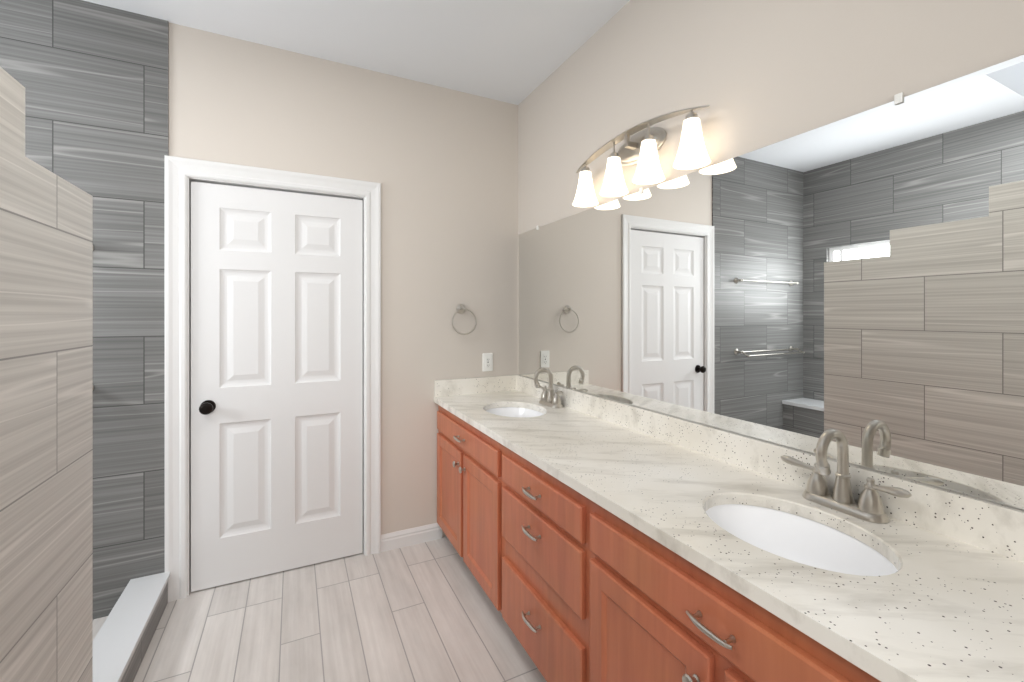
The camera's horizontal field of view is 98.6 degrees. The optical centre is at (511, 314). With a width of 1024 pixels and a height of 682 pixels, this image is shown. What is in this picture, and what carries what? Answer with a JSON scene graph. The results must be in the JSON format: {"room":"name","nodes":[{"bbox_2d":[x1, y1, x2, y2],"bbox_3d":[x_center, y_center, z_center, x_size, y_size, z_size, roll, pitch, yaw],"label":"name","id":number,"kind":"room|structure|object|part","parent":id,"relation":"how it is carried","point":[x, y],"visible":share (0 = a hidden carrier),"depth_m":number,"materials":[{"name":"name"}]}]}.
{"room":"bathroom","nodes":[
{"label":"bathroom","id":0,"kind":"room"},
{"bbox_2d":[0,67,92,681],"bbox_3d":[-0.616,0.356,-0.118,0.130,2.037,3.136,0,0,-26],"label":"wall","id":1,"kind":"structure","parent":0,"point":[46,425],"depth_m":1.06,"materials":[{"name":"grey tile"}]},
{"bbox_2d":[93,536,546,681],"bbox_3d":[-0.487,1.405,0.445,3.414,0.060,4.270,0,0,-26],"label":"floor","id":2,"kind":"structure","parent":0,"point":[428,611],"depth_m":1.93,"materials":[{"name":"beige tile"}]},
{"bbox_2d":[93,572,169,681],"bbox_3d":[-1.508,1.302,1.682,0.150,0.145,0.882,0,0,-26],"label":"curb","id":3,"kind":"object","parent":2,"relation":"on","point":[123,637],"visible":0.94,"depth_m":1.75,"materials":[{"name":"white stone"}]},
{"bbox_2d":[434,375,1023,681],"bbox_3d":[0.317,0.889,1.707,0.606,0.972,2.477,0,0,-26],"label":"bathroom vanity","id":4,"kind":"object","parent":2,"relation":"on","point":[592,538],"visible":1,"depth_m":1.15,"materials":[{"name":"brown wood"}]},
{"bbox_2d":[534,367,562,407],"bbox_3d":[0.183,0.397,2.435,0.144,0.210,0.301,0,0,-26],"label":"faucet","id":5,"kind":"object","parent":4,"relation":"on","point":[550,397],"visible":1,"depth_m":2.42,"materials":[{"name":"silver metal"}]},
{"bbox_2d":[780,429,911,523],"bbox_3d":[0.830,0.397,1.131,0.144,0.210,0.301,0,0,-26],"label":"faucet","id":6,"kind":"object","parent":4,"relation":"on","point":[868,505],"visible":1,"depth_m":1.12,"materials":[{"name":"silver metal"}]},
{"bbox_2d":[169,23,517,536],"bbox_3d":[-1.475,-0.015,2.439,3.414,2.780,0.420,0,0,-26],"label":"wall","id":7,"kind":"structure","parent":0,"point":[439,164],"depth_m":2.62,"materials":[{"name":"beige paint"}]},
{"bbox_2d":[0,0,168,618],"bbox_3d":[-2.225,-0.015,1.826,1.287,2.780,0.012,0,0,-26],"label":"tile","id":8,"kind":"structure","parent":7,"relation":"attached to","point":[92,78],"depth_m":2.02,"materials":[{"name":"grey tile"}]},
{"bbox_2d":[165,155,380,602],"bbox_3d":[-1.235,0.308,2.379,1.003,2.134,0.139,0,0,-26],"label":"door frame","id":9,"kind":"structure","parent":7,"relation":"attached to","point":[179,171],"depth_m":2.17,"materials":[{"name":"white wood"}]},
{"bbox_2d":[191,182,362,591],"bbox_3d":[-1.212,0.356,2.331,0.807,2.022,0.104,0,0,-26],"label":"door","id":10,"kind":"structure","parent":7,"relation":"in","point":[276,381],"depth_m":2.33,"materials":[{"name":"white wood"}]},
{"bbox_3d":[-1.502,0.460,2.167,0.066,0.066,0.069,0,0,-26],"label":"knob","id":11,"kind":"part","parent":10,"relation":"part of","materials":[{"name":"black metal"}]},
{"bbox_2d":[381,523,441,551],"bbox_3d":[-0.597,1.327,2.632,0.366,0.095,0.014,0,0,-26],"label":"baseboard","id":12,"kind":"structure","parent":7,"relation":"attached to","point":[409,537],"depth_m":2.62,"materials":[{"name":"white wood"}]},
{"bbox_2d":[452,304,476,334],"bbox_3d":[-0.303,0.031,2.755,0.165,0.194,0.052,0,0,-26],"label":"towel ring","id":13,"kind":"object","parent":7,"relation":"attached to","point":[460,308],"visible":1,"depth_m":2.75,"materials":[{"name":"silver metal"}]},
{"bbox_2d":[482,353,492,371],"bbox_3d":[-0.156,0.309,2.852,0.072,0.118,0.009,0,0,-26],"label":"electrical outlet plate","id":14,"kind":"object","parent":7,"relation":"attached to","point":[487,361],"visible":1,"depth_m":2.85,"materials":[{"name":"white plastic"}]},
{"bbox_2d":[83,0,629,104],"bbox_3d":[-0.487,-1.685,0.445,3.414,0.560,4.270,0,0,-26],"label":"ceiling","id":15,"kind":"structure","parent":0,"point":[516,52],"depth_m":2.18,"materials":[{"name":"white paint"}]},
{"bbox_2d":[518,0,1023,509],"bbox_3d":[1.015,-0.015,1.123,0.120,2.780,4.150,0,0,-26],"label":"wall","id":16,"kind":"structure","parent":0,"point":[754,74],"depth_m":1.51,"materials":[{"name":"beige paint"}]},
{"bbox_2d":[572,105,710,206],"bbox_3d":[0.504,-0.664,1.862,0.136,0.253,0.790,0,0,-26],"label":"sconce","id":17,"kind":"object","parent":16,"relation":"attached to","point":[641,148],"visible":1,"depth_m":1.80,"materials":[{"name":"white glass"}]},
{"bbox_2d":[519,55,1023,509],"bbox_3d":[0.588,-0.072,1.833,0.010,0.946,2.453,0,0,-26],"label":"mirror","id":18,"kind":"object","parent":16,"relation":"attached to","point":[857,280],"visible":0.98,"depth_m":1.22,"materials":[{"name":"clear glass"}]}
]}

